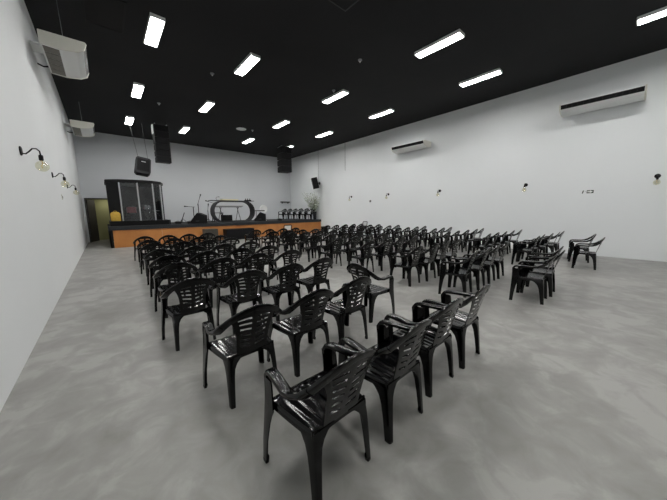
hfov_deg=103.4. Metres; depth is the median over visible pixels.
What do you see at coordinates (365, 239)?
armchair
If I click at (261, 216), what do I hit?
floor monitor
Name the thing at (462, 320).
armchair
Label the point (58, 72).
grille
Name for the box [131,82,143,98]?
ceiling light
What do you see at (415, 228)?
armchair
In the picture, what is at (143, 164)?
grille
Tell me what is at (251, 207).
desk
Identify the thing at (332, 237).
armchair
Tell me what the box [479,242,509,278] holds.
armchair
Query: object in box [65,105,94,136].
air conditioner
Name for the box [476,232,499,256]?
armchair
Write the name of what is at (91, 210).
door
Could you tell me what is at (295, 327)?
armchair
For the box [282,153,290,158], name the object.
grille
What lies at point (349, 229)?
armchair
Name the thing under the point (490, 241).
armchair
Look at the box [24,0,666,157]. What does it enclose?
ceiling
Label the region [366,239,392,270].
armchair
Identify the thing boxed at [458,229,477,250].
armchair
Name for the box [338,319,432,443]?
armchair
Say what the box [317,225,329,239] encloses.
armchair
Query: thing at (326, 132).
ceiling light
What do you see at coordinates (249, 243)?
armchair
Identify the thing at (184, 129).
ceiling light
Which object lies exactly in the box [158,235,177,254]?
armchair
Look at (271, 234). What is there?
armchair
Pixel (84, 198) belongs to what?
trim
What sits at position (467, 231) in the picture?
armchair
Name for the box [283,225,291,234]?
chair
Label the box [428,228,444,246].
armchair
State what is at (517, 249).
armchair
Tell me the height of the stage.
1.000 m
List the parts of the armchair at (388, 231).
backrest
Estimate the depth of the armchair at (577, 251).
7.09 m
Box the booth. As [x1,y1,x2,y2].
[104,179,170,225]
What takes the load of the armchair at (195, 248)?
on the floor
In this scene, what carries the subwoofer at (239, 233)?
on the floor
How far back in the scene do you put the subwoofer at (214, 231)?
14.49 m
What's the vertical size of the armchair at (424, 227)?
0.862 m
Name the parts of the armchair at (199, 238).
backrest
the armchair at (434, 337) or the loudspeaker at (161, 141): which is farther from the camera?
the loudspeaker at (161, 141)
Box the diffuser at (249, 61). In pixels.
[236,56,257,74]
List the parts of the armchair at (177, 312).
leg, armrest, leg, seat, backrest, leg, leg, armrest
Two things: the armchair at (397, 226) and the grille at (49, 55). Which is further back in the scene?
the armchair at (397, 226)
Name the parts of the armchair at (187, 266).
leg, armrest, seat, backrest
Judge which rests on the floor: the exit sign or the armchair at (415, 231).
the armchair at (415, 231)
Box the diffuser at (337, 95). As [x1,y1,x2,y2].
[324,92,346,102]
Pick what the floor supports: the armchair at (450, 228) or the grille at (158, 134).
the armchair at (450, 228)
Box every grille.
[42,45,60,55]
[45,51,61,60]
[47,57,63,66]
[49,63,64,71]
[51,68,65,75]
[137,158,149,171]
[154,124,167,130]
[155,131,168,137]
[155,137,168,143]
[156,144,169,149]
[157,150,169,155]
[157,156,170,161]
[206,230,217,238]
[282,146,290,152]
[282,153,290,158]
[282,159,290,165]
[282,166,291,171]
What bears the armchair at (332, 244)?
on the floor
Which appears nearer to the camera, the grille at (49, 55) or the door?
the grille at (49, 55)
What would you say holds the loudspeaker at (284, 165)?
hanging from the ceiling
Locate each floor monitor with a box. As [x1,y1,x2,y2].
[191,213,207,223]
[254,212,265,220]
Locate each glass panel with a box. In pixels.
[106,182,122,220]
[120,186,160,219]
[157,186,164,219]
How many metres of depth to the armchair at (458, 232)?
9.76 m
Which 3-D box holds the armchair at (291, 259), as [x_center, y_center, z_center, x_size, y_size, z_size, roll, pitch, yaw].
[-0.992,0.384,5.510,0.625,0.862,0.589,-7,10,-37]
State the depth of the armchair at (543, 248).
8.31 m
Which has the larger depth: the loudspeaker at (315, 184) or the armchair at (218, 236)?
the loudspeaker at (315, 184)
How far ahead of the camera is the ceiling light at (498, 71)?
8.95 m
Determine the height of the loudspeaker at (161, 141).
2.001 m
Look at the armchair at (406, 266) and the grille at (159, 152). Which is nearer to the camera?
the armchair at (406, 266)
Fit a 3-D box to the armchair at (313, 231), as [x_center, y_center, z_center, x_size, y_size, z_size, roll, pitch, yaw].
[-0.957,-0.541,11.815,0.625,0.862,0.589,-8,11,-42]
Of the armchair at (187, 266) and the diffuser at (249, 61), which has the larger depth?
the diffuser at (249, 61)
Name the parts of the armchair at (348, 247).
backrest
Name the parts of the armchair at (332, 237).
backrest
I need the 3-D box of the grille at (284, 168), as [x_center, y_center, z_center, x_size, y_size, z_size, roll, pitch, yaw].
[-3.088,-5.391,17.518,0.640,0.348,0.012,-6,10,-32]
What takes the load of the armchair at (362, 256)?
on the floor
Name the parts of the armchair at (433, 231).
backrest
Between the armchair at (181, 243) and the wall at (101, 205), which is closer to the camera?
the armchair at (181, 243)
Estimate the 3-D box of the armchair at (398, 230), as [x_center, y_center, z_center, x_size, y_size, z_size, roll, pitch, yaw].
[2.729,-0.586,11.858,0.625,0.862,0.589,-8,11,-42]
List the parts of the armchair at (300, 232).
backrest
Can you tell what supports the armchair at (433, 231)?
on the floor
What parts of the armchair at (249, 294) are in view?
leg, armrest, leg, seat, backrest, leg, leg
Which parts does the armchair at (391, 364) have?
leg, armrest, leg, leg, seat, armrest, backrest, leg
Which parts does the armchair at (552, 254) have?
armrest, seat, armrest, backrest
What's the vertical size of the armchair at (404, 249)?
0.862 m
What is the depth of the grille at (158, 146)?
12.95 m
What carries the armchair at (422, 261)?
on the floor
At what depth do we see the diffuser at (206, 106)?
11.15 m
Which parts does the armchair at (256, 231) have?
backrest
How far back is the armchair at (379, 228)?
13.26 m
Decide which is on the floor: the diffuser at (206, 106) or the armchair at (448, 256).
the armchair at (448, 256)
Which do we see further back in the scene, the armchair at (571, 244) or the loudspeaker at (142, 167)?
the loudspeaker at (142, 167)
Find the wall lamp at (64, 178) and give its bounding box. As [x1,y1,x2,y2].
[51,172,65,183]
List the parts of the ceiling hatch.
panel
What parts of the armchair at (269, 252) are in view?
backrest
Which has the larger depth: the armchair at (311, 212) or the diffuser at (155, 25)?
the armchair at (311, 212)
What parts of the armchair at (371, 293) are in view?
backrest, leg, leg, seat, armrest, leg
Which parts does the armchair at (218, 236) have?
backrest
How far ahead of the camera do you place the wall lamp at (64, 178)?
6.18 m
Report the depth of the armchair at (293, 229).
12.61 m
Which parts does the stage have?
corner panel, panel, panel, panel, panel, panel, panel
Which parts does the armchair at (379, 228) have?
backrest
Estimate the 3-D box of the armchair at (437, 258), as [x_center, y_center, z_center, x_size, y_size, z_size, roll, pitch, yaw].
[2.603,0.177,6.662,0.625,0.862,0.589,-9,11,-43]
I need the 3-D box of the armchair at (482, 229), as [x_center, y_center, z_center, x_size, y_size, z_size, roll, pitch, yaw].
[5.950,-0.502,11.055,0.589,0.862,0.625,7,11,43]
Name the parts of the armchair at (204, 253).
backrest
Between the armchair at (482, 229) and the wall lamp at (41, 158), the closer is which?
the wall lamp at (41, 158)
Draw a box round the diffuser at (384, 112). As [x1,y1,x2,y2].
[371,110,391,117]
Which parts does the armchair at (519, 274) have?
leg, leg, armrest, seat, armrest, leg, leg, backrest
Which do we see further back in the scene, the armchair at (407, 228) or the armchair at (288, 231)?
the armchair at (407, 228)
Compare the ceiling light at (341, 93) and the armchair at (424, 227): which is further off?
the armchair at (424, 227)
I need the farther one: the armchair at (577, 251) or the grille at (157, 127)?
the grille at (157, 127)
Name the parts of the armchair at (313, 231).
backrest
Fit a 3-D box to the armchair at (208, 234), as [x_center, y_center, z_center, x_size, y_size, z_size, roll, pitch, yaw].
[-4.908,-0.266,10.222,0.625,0.862,0.589,-7,11,-38]
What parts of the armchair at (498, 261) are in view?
seat, leg, leg, backrest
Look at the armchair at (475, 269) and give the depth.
5.41 m
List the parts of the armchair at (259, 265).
backrest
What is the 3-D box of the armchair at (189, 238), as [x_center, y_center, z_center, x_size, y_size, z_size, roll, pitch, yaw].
[-5.376,-0.192,9.753,0.625,0.862,0.589,-8,11,-40]
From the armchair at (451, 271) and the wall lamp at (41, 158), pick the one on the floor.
the armchair at (451, 271)
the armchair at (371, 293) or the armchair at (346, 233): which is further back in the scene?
the armchair at (346, 233)
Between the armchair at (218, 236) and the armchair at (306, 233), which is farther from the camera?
the armchair at (306, 233)
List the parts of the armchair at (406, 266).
leg, armrest, seat, leg, leg, backrest, leg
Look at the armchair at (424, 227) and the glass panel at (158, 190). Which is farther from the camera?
the glass panel at (158, 190)
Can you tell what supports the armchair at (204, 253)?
on the floor
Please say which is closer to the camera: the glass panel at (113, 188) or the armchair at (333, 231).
the armchair at (333, 231)
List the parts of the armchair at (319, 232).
backrest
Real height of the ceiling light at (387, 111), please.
0.080 m
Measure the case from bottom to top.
0.491 m
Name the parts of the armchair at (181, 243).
backrest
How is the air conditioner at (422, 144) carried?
attached to the wall at (481, 157)
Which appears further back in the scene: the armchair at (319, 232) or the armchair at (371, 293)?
the armchair at (319, 232)
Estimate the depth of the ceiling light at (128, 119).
12.68 m
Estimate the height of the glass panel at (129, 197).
1.860 m
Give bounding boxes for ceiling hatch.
[328,0,358,11]
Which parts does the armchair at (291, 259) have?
leg, backrest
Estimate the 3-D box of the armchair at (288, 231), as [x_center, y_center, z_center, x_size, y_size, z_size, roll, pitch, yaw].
[-1.984,-0.409,10.987,0.589,0.862,0.625,7,11,42]
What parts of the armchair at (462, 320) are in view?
leg, armrest, leg, seat, leg, armrest, leg, backrest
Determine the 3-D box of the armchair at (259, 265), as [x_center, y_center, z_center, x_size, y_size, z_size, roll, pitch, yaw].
[-1.548,0.449,5.110,0.625,0.862,0.589,-7,11,-39]
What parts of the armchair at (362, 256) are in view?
leg, seat, leg, backrest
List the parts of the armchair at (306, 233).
backrest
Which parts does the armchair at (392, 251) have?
seat, backrest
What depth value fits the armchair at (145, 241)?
7.55 m
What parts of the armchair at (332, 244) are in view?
seat, backrest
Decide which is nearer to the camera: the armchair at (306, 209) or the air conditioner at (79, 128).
the air conditioner at (79, 128)
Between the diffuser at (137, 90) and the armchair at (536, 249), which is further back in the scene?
the diffuser at (137, 90)
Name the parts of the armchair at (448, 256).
seat, backrest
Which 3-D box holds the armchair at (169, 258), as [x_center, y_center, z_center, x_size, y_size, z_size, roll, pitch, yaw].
[-3.137,0.479,5.016,0.625,0.862,0.589,-8,11,-39]
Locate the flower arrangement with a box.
[301,193,320,218]
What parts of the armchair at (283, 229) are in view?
backrest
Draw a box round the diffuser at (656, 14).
[638,10,666,23]
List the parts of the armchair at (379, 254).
seat, leg, leg, backrest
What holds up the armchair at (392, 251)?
on the floor
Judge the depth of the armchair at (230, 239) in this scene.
7.99 m
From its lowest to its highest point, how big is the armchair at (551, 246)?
0.862 m
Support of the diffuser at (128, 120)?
attached to the ceiling light at (128, 119)
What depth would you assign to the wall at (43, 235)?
4.10 m
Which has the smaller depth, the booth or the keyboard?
the booth
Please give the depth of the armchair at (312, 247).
8.50 m
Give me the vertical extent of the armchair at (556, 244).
0.862 m
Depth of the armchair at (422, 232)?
10.76 m
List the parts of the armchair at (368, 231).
backrest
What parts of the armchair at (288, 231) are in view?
backrest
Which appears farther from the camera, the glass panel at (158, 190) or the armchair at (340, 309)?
the glass panel at (158, 190)
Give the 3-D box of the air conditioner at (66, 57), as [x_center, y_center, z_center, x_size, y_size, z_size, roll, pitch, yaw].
[-6.215,-4.789,5.960,0.913,1.099,1.550,-8,11,-40]
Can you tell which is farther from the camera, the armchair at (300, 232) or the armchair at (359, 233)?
the armchair at (300, 232)
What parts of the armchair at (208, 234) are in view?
backrest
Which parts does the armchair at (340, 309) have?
leg, armrest, seat, leg, leg, backrest, leg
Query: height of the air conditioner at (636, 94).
0.284 m
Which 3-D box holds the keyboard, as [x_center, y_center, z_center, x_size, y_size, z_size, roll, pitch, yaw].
[-7.190,-3.006,18.063,1.900,0.095,0.330,-8,11,-40]
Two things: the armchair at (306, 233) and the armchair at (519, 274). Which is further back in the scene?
the armchair at (306, 233)
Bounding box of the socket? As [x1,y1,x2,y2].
[38,155,43,160]
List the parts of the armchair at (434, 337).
leg, armrest, leg, seat, leg, armrest, backrest, leg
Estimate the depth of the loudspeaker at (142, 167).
13.35 m
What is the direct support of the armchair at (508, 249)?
on the floor
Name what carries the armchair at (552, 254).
on the floor
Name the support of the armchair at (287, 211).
on the stage
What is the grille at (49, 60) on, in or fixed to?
attached to the air conditioner at (66, 57)
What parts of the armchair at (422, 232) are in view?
backrest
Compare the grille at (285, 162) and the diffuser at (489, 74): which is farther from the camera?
the grille at (285, 162)
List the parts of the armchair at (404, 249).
seat, backrest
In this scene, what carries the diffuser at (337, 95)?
attached to the ceiling light at (341, 93)
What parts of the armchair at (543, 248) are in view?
backrest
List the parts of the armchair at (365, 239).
backrest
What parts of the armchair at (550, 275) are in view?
leg, leg, seat, armrest, leg, leg, backrest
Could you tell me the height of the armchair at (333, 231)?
0.862 m
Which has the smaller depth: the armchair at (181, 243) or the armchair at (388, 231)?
the armchair at (181, 243)
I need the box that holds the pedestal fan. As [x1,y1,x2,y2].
[260,205,266,212]
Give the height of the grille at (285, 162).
0.348 m
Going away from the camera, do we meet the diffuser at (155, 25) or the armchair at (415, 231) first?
the diffuser at (155, 25)
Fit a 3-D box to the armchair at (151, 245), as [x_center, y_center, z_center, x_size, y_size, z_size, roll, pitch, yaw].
[-4.734,0.211,6.956,0.625,0.862,0.589,-8,11,-40]
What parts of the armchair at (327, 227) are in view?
backrest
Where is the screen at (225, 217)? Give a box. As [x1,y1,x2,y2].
[221,215,232,220]
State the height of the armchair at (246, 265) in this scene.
0.862 m
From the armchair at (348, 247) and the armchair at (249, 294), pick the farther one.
the armchair at (348, 247)
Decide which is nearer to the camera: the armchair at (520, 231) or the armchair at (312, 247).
the armchair at (312, 247)
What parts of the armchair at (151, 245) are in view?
leg, backrest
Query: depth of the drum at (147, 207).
13.90 m
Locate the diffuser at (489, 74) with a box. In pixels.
[461,71,500,85]
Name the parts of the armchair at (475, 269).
leg, seat, leg, leg, backrest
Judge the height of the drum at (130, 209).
0.718 m
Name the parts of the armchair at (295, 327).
leg, armrest, leg, seat, leg, backrest, leg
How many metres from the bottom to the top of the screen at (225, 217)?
0.440 m
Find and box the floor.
[0,233,666,499]
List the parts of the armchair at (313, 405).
leg, armrest, leg, seat, leg, backrest, armrest, leg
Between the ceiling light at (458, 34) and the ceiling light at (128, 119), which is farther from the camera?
the ceiling light at (128, 119)
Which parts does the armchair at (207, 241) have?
backrest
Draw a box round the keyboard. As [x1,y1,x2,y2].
[216,205,242,206]
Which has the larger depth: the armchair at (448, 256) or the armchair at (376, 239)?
the armchair at (376, 239)
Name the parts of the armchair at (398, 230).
backrest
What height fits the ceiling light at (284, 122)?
0.080 m
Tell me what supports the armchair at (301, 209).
on the stage
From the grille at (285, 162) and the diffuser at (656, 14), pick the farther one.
the grille at (285, 162)
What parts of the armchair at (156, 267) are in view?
leg, backrest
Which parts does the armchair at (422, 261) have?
leg, seat, leg, backrest, leg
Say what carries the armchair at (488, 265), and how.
on the floor
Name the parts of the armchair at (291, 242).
backrest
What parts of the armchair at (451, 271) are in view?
leg, leg, armrest, armrest, seat, leg, leg, backrest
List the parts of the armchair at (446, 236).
backrest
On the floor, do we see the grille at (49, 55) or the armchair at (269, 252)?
the armchair at (269, 252)
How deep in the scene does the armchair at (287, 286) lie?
3.95 m
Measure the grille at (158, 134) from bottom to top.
0.235 m
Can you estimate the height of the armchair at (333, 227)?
0.862 m
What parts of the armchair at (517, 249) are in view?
leg, leg, seat, backrest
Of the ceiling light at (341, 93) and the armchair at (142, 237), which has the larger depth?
the ceiling light at (341, 93)
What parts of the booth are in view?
post, post, post, post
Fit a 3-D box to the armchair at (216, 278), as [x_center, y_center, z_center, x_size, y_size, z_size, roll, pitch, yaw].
[-2.033,0.515,4.693,0.625,0.862,0.589,-7,11,-39]
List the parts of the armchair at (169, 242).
backrest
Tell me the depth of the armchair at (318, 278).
4.40 m
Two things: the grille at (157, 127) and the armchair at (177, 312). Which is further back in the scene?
the grille at (157, 127)
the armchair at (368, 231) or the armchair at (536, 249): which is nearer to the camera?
the armchair at (536, 249)
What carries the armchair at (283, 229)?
on the floor
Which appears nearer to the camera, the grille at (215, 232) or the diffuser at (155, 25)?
the diffuser at (155, 25)
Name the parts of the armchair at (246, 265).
backrest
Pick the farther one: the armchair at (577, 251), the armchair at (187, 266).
the armchair at (577, 251)
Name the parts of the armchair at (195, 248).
backrest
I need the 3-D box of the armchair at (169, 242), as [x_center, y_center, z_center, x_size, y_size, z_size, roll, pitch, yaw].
[-4.943,0.032,8.193,0.625,0.862,0.589,-7,11,-38]
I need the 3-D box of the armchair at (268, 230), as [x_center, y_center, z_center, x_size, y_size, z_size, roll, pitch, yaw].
[-3.013,-0.550,12.022,0.625,0.862,0.589,-8,11,-42]
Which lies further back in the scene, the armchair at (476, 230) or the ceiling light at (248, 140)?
the ceiling light at (248, 140)
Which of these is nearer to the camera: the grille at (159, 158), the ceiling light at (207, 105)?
the ceiling light at (207, 105)
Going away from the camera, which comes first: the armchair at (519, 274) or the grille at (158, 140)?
the armchair at (519, 274)
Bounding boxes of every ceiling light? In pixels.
[124,115,133,124]
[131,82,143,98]
[143,12,165,47]
[178,126,189,133]
[198,100,214,112]
[234,52,260,75]
[242,138,254,143]
[272,120,289,128]
[315,131,332,137]
[322,89,348,103]
[368,108,393,118]
[414,29,464,58]
[459,68,502,87]
[637,6,666,25]
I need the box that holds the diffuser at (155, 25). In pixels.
[145,17,163,45]
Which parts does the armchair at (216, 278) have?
armrest, leg, backrest, leg, leg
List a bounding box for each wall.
[0,0,87,411]
[72,131,290,242]
[86,199,109,239]
[290,48,666,261]
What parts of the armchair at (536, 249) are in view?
leg, seat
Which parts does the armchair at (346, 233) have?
backrest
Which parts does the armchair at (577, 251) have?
leg, seat, armrest, armrest, leg, backrest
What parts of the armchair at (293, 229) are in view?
backrest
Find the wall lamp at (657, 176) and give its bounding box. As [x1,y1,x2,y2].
[654,174,660,181]
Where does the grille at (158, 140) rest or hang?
attached to the loudspeaker at (161, 141)
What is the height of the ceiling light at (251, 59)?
0.080 m
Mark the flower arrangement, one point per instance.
(312, 205)
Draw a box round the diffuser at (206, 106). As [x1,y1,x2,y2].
[200,102,212,111]
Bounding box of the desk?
[208,199,254,221]
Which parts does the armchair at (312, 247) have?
leg, backrest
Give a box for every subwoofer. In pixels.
[202,228,218,239]
[223,228,254,238]
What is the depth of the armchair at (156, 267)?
5.63 m
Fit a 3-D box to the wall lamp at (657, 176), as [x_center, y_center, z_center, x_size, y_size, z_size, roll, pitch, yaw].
[9.546,-2.087,7.773,0.270,0.335,0.148,-8,11,-40]
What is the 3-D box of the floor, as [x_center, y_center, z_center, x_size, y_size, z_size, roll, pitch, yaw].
[-1.965,0.063,11.425,13.795,0.200,26.874,-8,11,-40]
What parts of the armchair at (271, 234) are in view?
backrest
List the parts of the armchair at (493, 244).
backrest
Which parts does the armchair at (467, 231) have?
backrest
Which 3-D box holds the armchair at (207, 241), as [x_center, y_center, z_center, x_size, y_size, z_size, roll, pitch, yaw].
[-3.691,0.091,7.701,0.625,0.862,0.589,-8,11,-40]
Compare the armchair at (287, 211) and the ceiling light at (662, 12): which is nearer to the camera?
the ceiling light at (662, 12)
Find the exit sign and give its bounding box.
[581,190,593,193]
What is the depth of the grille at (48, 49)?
5.53 m
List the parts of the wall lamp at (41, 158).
arm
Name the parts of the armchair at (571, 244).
leg, armrest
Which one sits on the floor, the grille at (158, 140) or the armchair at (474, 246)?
the armchair at (474, 246)
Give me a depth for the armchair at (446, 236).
9.49 m
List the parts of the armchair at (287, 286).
leg, armrest, leg, seat, leg, backrest, leg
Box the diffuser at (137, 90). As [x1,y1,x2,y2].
[132,85,142,96]
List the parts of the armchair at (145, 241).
backrest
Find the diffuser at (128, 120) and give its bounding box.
[125,117,132,123]
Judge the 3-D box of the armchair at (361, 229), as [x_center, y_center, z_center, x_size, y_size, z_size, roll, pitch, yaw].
[1.163,-0.691,12.685,0.625,0.862,0.589,-9,12,-44]
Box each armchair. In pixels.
[133,236,154,260]
[137,240,160,269]
[139,243,166,276]
[144,249,176,288]
[148,255,186,301]
[153,262,197,317]
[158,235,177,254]
[160,277,216,350]
[163,238,184,258]
[169,241,194,262]
[178,234,196,248]
[178,245,207,277]
[187,251,220,293]
[189,236,206,256]
[195,239,218,265]
[198,232,214,251]
[198,257,237,307]
[202,303,280,408]
[208,243,235,274]
[209,235,227,251]
[216,269,266,333]
[217,237,239,262]
[223,248,253,283]
[234,253,270,294]
[235,241,259,271]
[245,229,260,247]
[250,245,278,279]
[258,263,303,320]
[259,229,273,245]
[261,231,278,249]
[263,342,377,499]
[267,288,333,376]
[268,249,301,286]
[272,228,287,246]
[276,230,293,250]
[278,209,286,218]
[278,233,296,255]
[283,209,291,218]
[285,227,299,241]
[292,232,310,253]
[292,257,332,303]
[294,208,302,219]
[294,229,306,249]
[298,235,320,261]
[300,208,308,219]
[304,229,318,245]
[305,231,322,252]
[306,209,314,219]
[313,276,371,339]
[315,234,335,257]
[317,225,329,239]
[318,238,342,267]
[320,230,337,250]
[326,225,338,238]
[329,232,348,250]
[332,226,345,236]
[336,236,358,263]
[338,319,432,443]
[342,225,354,240]
[343,232,362,254]
[346,263,394,322]
[348,241,375,274]
[349,227,364,244]
[351,235,372,260]
[360,226,374,241]
[366,234,386,259]
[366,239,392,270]
[368,226,382,238]
[376,228,391,242]
[381,237,404,267]
[384,297,463,397]
[385,228,401,246]
[387,225,399,235]
[389,246,423,286]
[394,227,409,239]
[395,235,417,259]
[399,230,416,251]
[404,226,418,242]
[407,243,438,281]
[410,229,426,248]
[413,226,426,237]
[420,228,436,247]
[421,241,450,275]
[421,284,490,368]
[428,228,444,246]
[429,231,450,254]
[433,239,460,263]
[436,227,451,240]
[438,251,477,297]
[439,230,459,252]
[449,230,469,251]
[453,247,490,289]
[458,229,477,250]
[466,228,483,243]
[466,244,500,283]
[467,233,490,253]
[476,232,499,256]
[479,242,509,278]
[486,231,506,255]
[495,230,514,253]
[501,230,521,251]
[509,254,557,304]
[511,236,539,264]
[518,234,544,261]
[520,250,564,296]
[525,246,563,283]
[527,233,553,260]
[536,232,559,252]
[539,231,564,252]
[567,234,596,262]
[571,237,605,269]
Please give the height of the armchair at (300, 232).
0.862 m
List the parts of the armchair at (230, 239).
backrest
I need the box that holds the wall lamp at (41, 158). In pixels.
[19,146,43,167]
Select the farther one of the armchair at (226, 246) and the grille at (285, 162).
the grille at (285, 162)
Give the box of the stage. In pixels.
[107,219,320,247]
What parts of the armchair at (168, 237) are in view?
backrest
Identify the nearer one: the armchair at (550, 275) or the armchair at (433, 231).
the armchair at (550, 275)
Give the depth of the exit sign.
9.01 m
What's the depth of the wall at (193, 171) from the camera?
17.94 m
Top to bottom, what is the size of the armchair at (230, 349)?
0.862 m
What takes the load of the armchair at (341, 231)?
on the floor
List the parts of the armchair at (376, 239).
backrest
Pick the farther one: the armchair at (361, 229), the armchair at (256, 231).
the armchair at (361, 229)
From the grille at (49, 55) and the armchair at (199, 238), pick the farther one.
the armchair at (199, 238)
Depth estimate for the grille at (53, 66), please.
6.18 m
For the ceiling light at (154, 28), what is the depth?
6.44 m
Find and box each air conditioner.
[29,0,88,79]
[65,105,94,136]
[391,140,430,153]
[559,84,647,117]
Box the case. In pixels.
[110,211,120,220]
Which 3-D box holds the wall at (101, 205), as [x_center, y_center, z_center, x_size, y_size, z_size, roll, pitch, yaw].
[-14.204,-1.961,16.455,2.400,2.600,0.100,-8,11,-40]
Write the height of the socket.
0.080 m
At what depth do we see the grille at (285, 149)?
17.34 m
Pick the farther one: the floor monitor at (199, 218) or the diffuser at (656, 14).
the floor monitor at (199, 218)
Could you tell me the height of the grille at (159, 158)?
0.235 m
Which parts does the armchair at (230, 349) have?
leg, armrest, leg, seat, backrest, leg, leg, armrest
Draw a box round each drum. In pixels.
[126,206,136,219]
[142,205,151,219]
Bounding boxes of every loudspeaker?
[129,123,150,176]
[151,120,171,163]
[277,145,291,172]
[311,170,319,188]
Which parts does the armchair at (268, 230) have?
backrest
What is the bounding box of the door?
[86,200,99,241]
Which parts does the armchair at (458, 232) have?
backrest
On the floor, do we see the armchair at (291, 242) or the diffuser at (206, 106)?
the armchair at (291, 242)
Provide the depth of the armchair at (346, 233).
9.32 m
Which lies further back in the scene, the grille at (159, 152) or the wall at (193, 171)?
the wall at (193, 171)
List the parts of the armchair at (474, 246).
leg, seat, backrest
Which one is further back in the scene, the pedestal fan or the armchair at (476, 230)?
the pedestal fan
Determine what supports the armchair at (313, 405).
on the floor
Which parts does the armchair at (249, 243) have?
backrest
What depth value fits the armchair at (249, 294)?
3.54 m
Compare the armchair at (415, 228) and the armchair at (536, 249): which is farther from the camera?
the armchair at (415, 228)
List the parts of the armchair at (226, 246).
backrest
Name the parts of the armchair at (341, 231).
backrest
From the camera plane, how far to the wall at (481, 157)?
10.18 m
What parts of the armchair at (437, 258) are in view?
seat, leg, backrest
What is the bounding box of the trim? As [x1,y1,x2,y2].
[84,198,113,241]
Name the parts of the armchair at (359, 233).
backrest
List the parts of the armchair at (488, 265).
seat, leg, leg, backrest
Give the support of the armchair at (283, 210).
on the stage
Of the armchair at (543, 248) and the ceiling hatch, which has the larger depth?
the armchair at (543, 248)
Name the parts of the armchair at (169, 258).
leg, leg, backrest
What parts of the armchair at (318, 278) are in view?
leg, leg, seat, backrest, leg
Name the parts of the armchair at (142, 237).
leg, backrest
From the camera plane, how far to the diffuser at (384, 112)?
12.17 m

